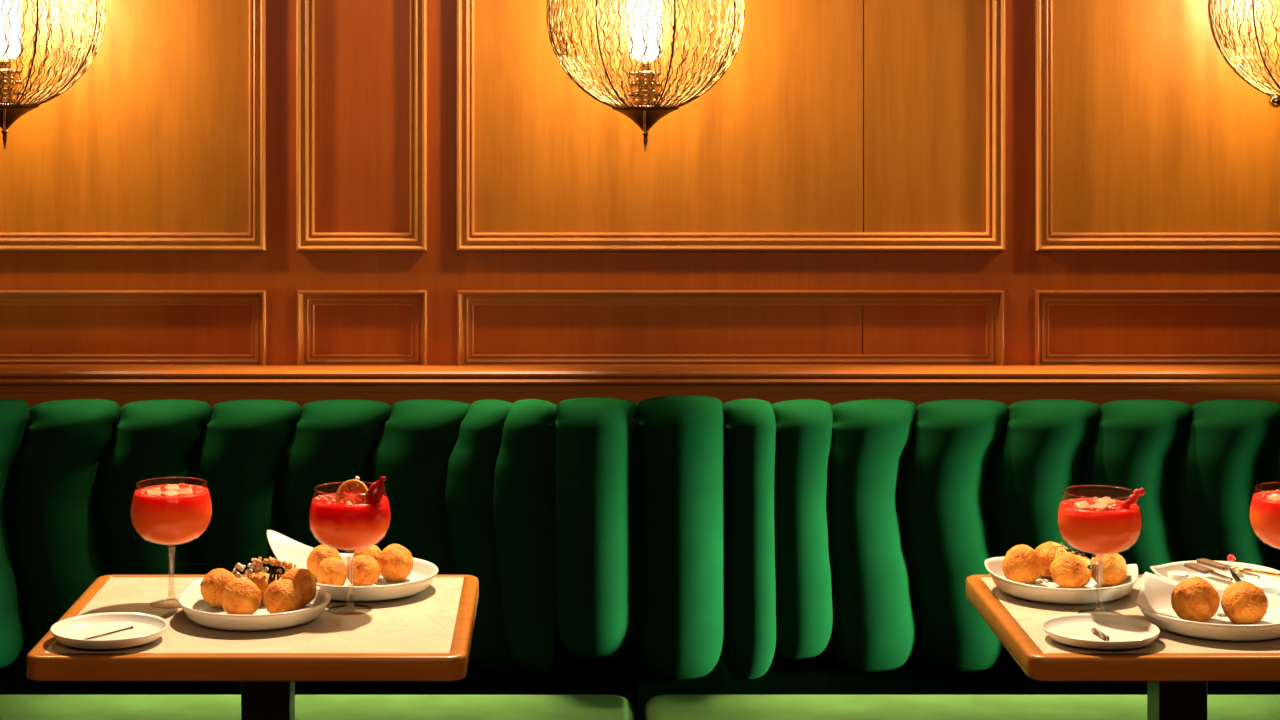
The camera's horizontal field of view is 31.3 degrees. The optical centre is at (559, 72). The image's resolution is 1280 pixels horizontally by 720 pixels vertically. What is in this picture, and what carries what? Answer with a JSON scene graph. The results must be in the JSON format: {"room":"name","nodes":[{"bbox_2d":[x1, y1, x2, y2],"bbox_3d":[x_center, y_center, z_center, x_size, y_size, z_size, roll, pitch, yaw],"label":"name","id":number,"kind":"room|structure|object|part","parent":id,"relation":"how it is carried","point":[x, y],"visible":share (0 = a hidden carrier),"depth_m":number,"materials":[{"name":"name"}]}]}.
{"room":"restaurant","nodes":[
{"label":"restaurant","id":0,"kind":"room"},
{"bbox_2d":[0,0,1279,364],"bbox_3d":[0.400,0.170,5.000,6.000,3.000,0.100,0,0,0],"label":"wall","id":1,"kind":"structure","parent":0,"point":[826,115],"depth_m":4.96,"materials":[{"name":"brown wood"}]},
{"bbox_2d":[0,0,105,148],"bbox_3d":[-1.141,-0.185,4.705,0.410,0.688,0.421,0,0,26],"label":"wall sconce","id":2,"kind":"object","parent":1,"relation":"attached to","point":[12,108],"visible":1,"depth_m":4.67,"materials":[{"name":"gold metal"}]},
{"bbox_2d":[0,0,265,250],"bbox_3d":[-1.232,-0.333,4.941,1.188,1.434,0.031,0,0,0],"label":"trim","id":3,"kind":"structure","parent":1,"relation":"attached to","point":[255,239],"depth_m":4.93,"materials":[{"name":"brown wood"}]},
{"bbox_2d":[0,290,265,365],"bbox_3d":[-1.232,0.560,4.957,1.188,0.178,0.032,0,0,0],"label":"trim","id":4,"kind":"structure","parent":1,"relation":"attached to","point":[256,299],"depth_m":4.97,"materials":[{"name":"brown wood"}]},
{"bbox_2d":[296,0,426,250],"bbox_3d":[-0.430,-0.333,4.941,0.282,1.434,0.031,0,0,0],"label":"trim","id":5,"kind":"structure","parent":1,"relation":"attached to","point":[307,239],"depth_m":4.94,"materials":[{"name":"brown wood"}]},
{"bbox_2d":[297,290,426,365],"bbox_3d":[-0.430,0.560,4.957,0.282,0.178,0.032,0,0,0],"label":"trim","id":6,"kind":"structure","parent":1,"relation":"attached to","point":[307,300],"depth_m":4.97,"materials":[{"name":"brown wood"}]},
{"bbox_3d":[-1.232,-0.333,4.968,1.885,1.432,0.024,0,0,0],"label":"narrow panel","id":7,"kind":"part","parent":1,"relation":"part of","materials":[{"name":"brown wood"}]},
{"bbox_2d":[0,365,1279,391],"bbox_3d":[0.400,0.659,4.909,6.000,0.050,0.082,0,0,0],"label":"trim","id":8,"kind":"structure","parent":1,"relation":"attached to","point":[13,378],"depth_m":4.88,"materials":[{"name":"brown wood"}]},
{"bbox_2d":[0,392,1279,408],"bbox_3d":[0.400,0.737,4.918,6.000,0.106,0.062,0,0,0],"label":"trim","id":9,"kind":"structure","parent":1,"relation":"attached to","point":[32,398],"depth_m":4.89,"materials":[{"name":"brown wood"}]},
{"bbox_3d":[0.197,-0.333,4.968,4.043,1.432,0.024,0,0,0],"label":"veneer panel","id":10,"kind":"part","parent":1,"relation":"part of","materials":[{"name":"brown wood"}]},
{"bbox_3d":[0.022,0.611,4.976,4.392,0.277,0.008,0,0,0],"label":"panel","id":11,"kind":"part","parent":1,"relation":"part of","materials":[{"name":"brown wood"}]},
{"bbox_2d":[546,0,744,151],"bbox_3d":[0.180,-0.181,4.704,0.410,0.688,0.421,0,0,43],"label":"pendant light","id":12,"kind":"object","parent":1,"relation":"attached to","point":[645,27],"visible":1,"depth_m":4.66,"materials":[{"name":"gold metal"}]},
{"bbox_2d":[457,290,1003,365],"bbox_3d":[0.370,0.560,4.957,1.188,0.178,0.032,0,0,0],"label":"trim","id":13,"kind":"structure","parent":1,"relation":"attached to","point":[993,300],"depth_m":4.97,"materials":[{"name":"brown wood"}]},
{"bbox_2d":[457,0,1004,250],"bbox_3d":[0.370,-0.333,4.941,1.188,1.434,0.031,0,0,0],"label":"trim","id":14,"kind":"structure","parent":1,"relation":"attached to","point":[993,239],"depth_m":4.93,"materials":[{"name":"brown wood"}]},
{"bbox_2d":[1035,0,1279,250],"bbox_3d":[1.625,-0.333,4.941,1.188,1.434,0.031,0,0,0],"label":"trim","id":15,"kind":"structure","parent":1,"relation":"attached to","point":[1045,239],"depth_m":4.94,"materials":[{"name":"brown wood"}]},
{"bbox_2d":[1035,290,1279,365],"bbox_3d":[1.625,0.560,4.957,1.188,0.178,0.032,0,0,0],"label":"trim","id":16,"kind":"structure","parent":1,"relation":"attached to","point":[1043,298],"depth_m":4.97,"materials":[{"name":"brown wood"}]},
{"bbox_2d":[1208,0,1279,107],"bbox_3d":[1.556,-0.198,4.723,0.408,0.686,0.458,0,0,20],"label":"pendant lamp","id":17,"kind":"object","parent":1,"relation":"attached to","point":[1274,99],"visible":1,"depth_m":4.69,"materials":[{"name":"gold metal"}]},
{"bbox_3d":[1.474,0.058,4.695,0.029,0.029,0.029,0,0,0],"label":"knob","id":18,"kind":"part","parent":17,"relation":"part of","materials":[{"name":"gold metal"}]},
{"bbox_3d":[0.400,1.720,3.025,6.000,0.100,4.050,0,0,0],"label":"floor","id":19,"kind":"structure","parent":0,"visible":0},
{"bbox_2d":[26,575,478,719],"bbox_3d":[-0.497,1.295,3.889,0.698,0.750,0.597,0,0,0],"label":"cafe table","id":20,"kind":"object","parent":19,"relation":"on","point":[426,635],"visible":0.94,"depth_m":3.67,"materials":[{"name":"brown wood"}]},
{"bbox_2d":[50,612,167,648],"bbox_3d":[-0.730,0.908,3.695,0.188,0.024,0.188,0,0,0],"label":"dish","id":21,"kind":"object","parent":20,"relation":"on","point":[73,631],"visible":1,"depth_m":3.72,"materials":[{"name":"white ceramic"}]},
{"bbox_2d":[85,626,132,639],"bbox_3d":[-0.736,0.909,3.695,0.004,0.004,0.116,0,0,37],"label":"pick","id":22,"kind":"object","parent":21,"relation":"on","point":[131,627],"visible":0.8,"depth_m":3.70,"materials":[{"name":"brown wood"}]},
{"bbox_2d":[131,477,211,608],"bbox_3d":[-0.673,0.815,3.950,0.143,0.210,0.143,0,0,0],"label":"cocktail glass","id":23,"kind":"object","parent":20,"relation":"on","point":[170,514],"visible":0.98,"depth_m":3.90,"materials":[{"name":"red"}]},
{"bbox_2d":[178,578,330,630],"bbox_3d":[-0.515,0.896,3.845,0.258,0.047,0.256,0,0,0],"label":"plate","id":24,"kind":"object","parent":20,"relation":"on","point":[191,600],"visible":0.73,"depth_m":3.76,"materials":[{"name":"white ceramic"}]},
{"bbox_2d":[200,568,236,607],"bbox_3d":[-0.581,0.879,3.897,0.067,0.063,0.065,0,0,15],"label":"rice ball","id":25,"kind":"object","parent":24,"relation":"on","point":[213,584],"visible":0.74,"depth_m":3.87,"materials":[{"name":"orange food"}]},
{"bbox_2d":[221,578,260,614],"bbox_3d":[-0.535,0.879,3.825,0.068,0.063,0.065,0,0,31],"label":"rice ball","id":26,"kind":"object","parent":24,"relation":"on","point":[240,596],"visible":0.92,"depth_m":3.80,"materials":[{"name":"orange food"}]},
{"bbox_2d":[246,572,268,601],"bbox_3d":[-0.517,0.886,3.933,0.062,0.050,0.062,0,0,-12],"label":"rice ball","id":27,"kind":"object","parent":24,"relation":"on","point":[259,580],"visible":0.35,"depth_m":3.91,"materials":[{"name":"orange food"}]},
{"bbox_2d":[232,556,296,584],"bbox_3d":[-0.508,0.872,3.917,0.113,0.081,0.019,0,0,0],"label":"garnish","id":28,"kind":"object","parent":24,"relation":"on","point":[272,561],"visible":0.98,"depth_m":3.91,"materials":[{"name":"brown food"}]},
{"bbox_2d":[263,579,302,613],"bbox_3d":[-0.464,0.880,3.822,0.068,0.061,0.067,0,0,-43],"label":"rice ball","id":29,"kind":"object","parent":24,"relation":"on","point":[284,595],"visible":0.86,"depth_m":3.80,"materials":[{"name":"orange food"}]},
{"bbox_2d":[281,568,316,606],"bbox_3d":[-0.448,0.879,3.899,0.066,0.064,0.066,0,0,-28],"label":"rice ball","id":30,"kind":"object","parent":24,"relation":"on","point":[305,579],"visible":0.61,"depth_m":3.88,"materials":[{"name":"orange food"}]},
{"bbox_2d":[309,476,390,614],"bbox_3d":[-0.360,0.803,3.905,0.143,0.233,0.143,0,0,0],"label":"cocktail glass","id":31,"kind":"object","parent":20,"relation":"on","point":[347,520],"visible":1,"depth_m":3.86,"materials":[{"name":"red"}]},
{"bbox_2d":[267,530,438,600],"bbox_3d":[-0.372,0.871,4.055,0.311,0.098,0.264,0,0,0],"label":"plate","id":32,"kind":"object","parent":20,"relation":"on","point":[423,572],"visible":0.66,"depth_m":4.06,"materials":[{"name":"white ceramic"}]},
{"bbox_2d":[306,544,341,579],"bbox_3d":[-0.425,0.880,4.103,0.065,0.062,0.064,0,0,3],"label":"rice ball","id":33,"kind":"object","parent":32,"relation":"on","point":[319,553],"visible":0.55,"depth_m":4.08,"materials":[{"name":"orange food"}]},
{"bbox_2d":[316,557,347,585],"bbox_3d":[-0.402,0.883,4.026,0.056,0.055,0.056,0,0,19],"label":"rice ball","id":34,"kind":"object","parent":32,"relation":"on","point":[330,571],"visible":0.86,"depth_m":4.01,"materials":[{"name":"orange food"}]},
{"bbox_2d":[347,555,380,585],"bbox_3d":[-0.349,0.883,4.040,0.060,0.056,0.060,0,0,34],"label":"rice ball","id":35,"kind":"object","parent":32,"relation":"on","point":[363,570],"visible":0.96,"depth_m":4.02,"materials":[{"name":"orange food"}]},
{"bbox_2d":[352,545,380,560],"bbox_3d":[-0.349,0.884,4.148,0.058,0.054,0.059,0,0,-40],"label":"rice ball","id":36,"kind":"object","parent":32,"relation":"on","point":[374,551],"visible":0.31,"depth_m":4.13,"materials":[{"name":"orange food"}]},
{"bbox_2d":[377,577,386,581],"bbox_3d":[-0.318,0.909,4.085,0.020,0.012,0.012,0,0,0],"label":"crumbs","id":37,"kind":"object","parent":32,"relation":"on","point":[380,578],"visible":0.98,"depth_m":4.08,"materials":[{"name":"beige food"}]},
{"bbox_2d":[377,544,412,581],"bbox_3d":[-0.297,0.879,4.097,0.068,0.064,0.066,0,0,-25],"label":"rice ball","id":38,"kind":"object","parent":32,"relation":"on","point":[395,561],"visible":0.96,"depth_m":4.07,"materials":[{"name":"orange food"}]},
{"bbox_2d":[0,395,1279,719],"bbox_3d":[0.085,1.147,4.490,4.001,1.046,0.780,0,0,0],"label":"banquette","id":39,"kind":"object","parent":19,"relation":"on","point":[683,544],"visible":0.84,"depth_m":4.67,"materials":[{"name":"green fabric"}]},
{"bbox_2d":[0,695,634,719],"bbox_3d":[-0.863,1.295,4.245,2.010,0.150,0.495,0,0,0],"label":"seat cushion","id":40,"kind":"object","parent":39,"relation":"on","point":[12,707],"visible":1,"depth_m":4.38,"materials":[{"name":"fabric"}]},
{"bbox_2d":[644,695,1279,719],"bbox_3d":[1.125,1.295,4.245,1.925,0.150,0.495,0,0,0],"label":"seat cushion","id":41,"kind":"object","parent":39,"relation":"on","point":[660,707],"visible":1,"depth_m":4.38,"materials":[{"name":"fabric"}]},
{"bbox_2d":[966,575,1279,719],"bbox_3d":[1.052,1.295,3.889,0.624,0.750,0.597,0,0,0],"label":"cafe table","id":42,"kind":"object","parent":19,"relation":"on","point":[1176,668],"visible":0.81,"depth_m":3.65,"materials":[{"name":"brown wood"}]},
{"bbox_2d":[984,557,1138,603],"bbox_3d":[0.890,0.895,4.035,0.272,0.049,0.262,0,0,0],"label":"plate","id":43,"kind":"object","parent":42,"relation":"on","point":[1050,592],"visible":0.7,"depth_m":3.94,"materials":[{"name":"white ceramic"}]},
{"bbox_2d":[1002,544,1041,584],"bbox_3d":[0.823,0.875,4.058,0.068,0.071,0.070,0,0,-9],"label":"rice ball","id":44,"kind":"object","parent":43,"relation":"on","point":[1021,563],"visible":0.91,"depth_m":4.03,"materials":[{"name":"orange food"}]},
{"bbox_2d":[1034,579,1047,582],"bbox_3d":[0.860,0.908,4.077,0.027,0.009,0.012,0,0,0],"label":"crumbs","id":45,"kind":"object","parent":43,"relation":"on","point":[1038,580],"visible":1,"depth_m":4.08,"materials":[{"name":"beige food"}]},
{"bbox_2d":[1035,542,1066,577],"bbox_3d":[0.886,0.879,4.122,0.069,0.064,0.067,0,0,32],"label":"rice ball","id":46,"kind":"object","parent":43,"relation":"on","point":[1046,551],"visible":0.44,"depth_m":4.10,"materials":[{"name":"orange food"}]},
{"bbox_2d":[1050,551,1091,588],"bbox_3d":[0.903,0.879,4.029,0.073,0.064,0.074,0,0,22],"label":"rice ball","id":47,"kind":"object","parent":43,"relation":"on","point":[1068,570],"visible":0.92,"depth_m":4.00,"materials":[{"name":"orange food"}]},
{"bbox_2d":[1054,543,1095,569],"bbox_3d":[0.892,0.840,3.969,0.076,0.045,0.030,0,0,33],"label":"garnish","id":48,"kind":"object","parent":47,"relation":"on","point":[1090,566],"visible":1,"depth_m":3.96,"materials":[{"name":"brown food"}]},
{"bbox_2d":[1090,553,1126,586],"bbox_3d":[0.974,0.879,4.051,0.069,0.063,0.068,0,0,37],"label":"rice ball","id":49,"kind":"object","parent":43,"relation":"on","point":[1113,567],"visible":0.76,"depth_m":4.03,"materials":[{"name":"orange food"}]},
{"bbox_2d":[1041,613,1159,648],"bbox_3d":[0.876,0.909,3.695,0.188,0.022,0.188,0,0,0],"label":"dish","id":50,"kind":"object","parent":42,"relation":"on","point":[1124,632],"visible":1,"depth_m":3.72,"materials":[{"name":"white ceramic"}]},
{"bbox_2d":[1091,628,1108,639],"bbox_3d":[0.873,0.907,3.685,0.008,0.008,0.061,0,0,-9],"label":"stick","id":51,"kind":"object","parent":50,"relation":"on","point":[1094,630],"visible":1,"depth_m":3.68,"materials":[{"name":"brown wood"}]},
{"bbox_2d":[1058,485,1144,614],"bbox_3d":[0.916,0.809,3.870,0.143,0.221,0.143,0,0,0],"label":"cocktail glass","id":52,"kind":"object","parent":42,"relation":"on","point":[1105,525],"visible":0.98,"depth_m":3.82,"materials":[{"name":"red"}]},
{"bbox_3d":[0.916,0.865,3.870,0.018,0.096,0.018,0,0,0],"label":"stem","id":53,"kind":"part","parent":52,"relation":"part of","materials":[{"name":"clear glass"}]},
{"bbox_2d":[1136,572,1279,640],"bbox_3d":[1.099,0.889,3.787,0.276,0.062,0.278,0,0,0],"label":"plate","id":54,"kind":"object","parent":42,"relation":"on","point":[1153,599],"visible":0.71,"depth_m":3.77,"materials":[{"name":"white ceramic"}]},
{"bbox_2d":[1171,576,1219,621],"bbox_3d":[1.056,0.875,3.793,0.081,0.072,0.076,0,0,-37],"label":"rice ball","id":55,"kind":"object","parent":54,"relation":"on","point":[1194,598],"visible":0.98,"depth_m":3.77,"materials":[{"name":"orange food"}]},
{"bbox_2d":[1216,611,1225,616],"bbox_3d":[1.111,0.909,3.828,0.018,0.011,0.013,0,0,0],"label":"crumbs","id":56,"kind":"object","parent":54,"relation":"on","point":[1222,613],"visible":0.87,"depth_m":3.82,"materials":[{"name":"beige food"}]},
{"bbox_2d":[1221,581,1267,623],"bbox_3d":[1.134,0.876,3.779,0.073,0.069,0.077,0,0,-22],"label":"rice ball","id":57,"kind":"object","parent":54,"relation":"on","point":[1242,602],"visible":1,"depth_m":3.75,"materials":[{"name":"orange food"}]},
{"bbox_2d":[1150,561,1279,594],"bbox_3d":[1.169,0.899,4.040,0.236,0.041,0.228,0,0,0],"label":"plate","id":58,"kind":"object","parent":42,"relation":"on","point":[1267,583],"visible":0.38,"depth_m":4.10,"materials":[{"name":"white ceramic"}]},
{"bbox_2d":[1167,571,1188,581],"bbox_3d":[1.097,0.899,4.045,0.037,0.024,0.037,0,0,0],"label":"sauce cup","id":59,"kind":"object","parent":58,"relation":"on","point":[1179,576],"visible":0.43,"depth_m":4.03,"materials":[{"name":"white ceramic"}]},
{"bbox_2d":[1184,562,1232,580],"bbox_3d":[1.151,0.884,4.035,0.020,0.008,0.137,0,0,-19],"label":"table knife","id":60,"kind":"object","parent":58,"relation":"on","point":[1196,567],"visible":1,"depth_m":4.04,"materials":[{"name":"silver metal"}]},
{"bbox_3d":[1.140,0.884,4.069,0.020,0.008,0.066,0,0,-19],"label":"handle","id":61,"kind":"part","parent":60,"relation":"part of","materials":[{"name":"brown wood"}]},
{"bbox_3d":[1.163,0.884,4.004,0.015,0.002,0.072,0,0,-19],"label":"blade","id":62,"kind":"part","parent":60,"relation":"part of","materials":[{"name":"silver metal"}]},
{"bbox_2d":[1196,558,1259,578],"bbox_3d":[1.194,0.884,4.062,0.020,0.008,0.160,0,0,-25],"label":"table knife","id":63,"kind":"object","parent":58,"relation":"on","point":[1203,561],"visible":0.94,"depth_m":4.08,"materials":[{"name":"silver metal"}]},
{"bbox_3d":[1.177,0.884,4.100,0.020,0.008,0.077,0,0,-25],"label":"handle","id":64,"kind":"part","parent":63,"relation":"part of","materials":[{"name":"brown wood"}]},
{"bbox_3d":[1.211,0.884,4.028,0.015,0.002,0.084,0,0,-25],"label":"blade","id":65,"kind":"part","parent":63,"relation":"part of","materials":[{"name":"silver metal"}]},
{"bbox_2d":[1227,554,1235,560],"bbox_3d":[1.215,0.878,4.130,0.016,0.013,0.013,0,0,0],"label":"berry","id":66,"kind":"object","parent":58,"relation":"on","point":[1230,557],"visible":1,"depth_m":4.12,"materials":[{"name":"red food"}]},
{"bbox_2d":[1229,568,1241,581],"bbox_3d":[1.189,0.886,3.994,0.033,0.038,0.010,0,0,21],"label":"herb leaf","id":67,"kind":"object","parent":58,"relation":"on","point":[1235,576],"visible":0.57,"depth_m":3.99,"materials":[{"name":"green"}]},
{"bbox_2d":[1233,567,1279,577],"bbox_3d":[1.238,0.883,4.030,0.096,0.009,0.018,0,0,39],"label":"fork","id":68,"kind":"object","parent":58,"relation":"on","point":[1275,574],"visible":1,"depth_m":4.03,"materials":[{"name":"gold metal"}]},
{"bbox_3d":[1.250,0.883,4.021,0.067,0.009,0.009,0,0,39],"label":"handle","id":69,"kind":"part","parent":68,"relation":"part of","materials":[{"name":"gold metal"}]},
{"bbox_2d":[1250,485,1279,547],"bbox_3d":[1.252,0.815,3.900,0.143,0.210,0.143,0,0,0],"label":"cocktail glass","id":70,"kind":"object","parent":42,"relation":"on","point":[1265,506],"visible":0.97,"depth_m":3.87,"materials":[{"name":"red"}]}
]}

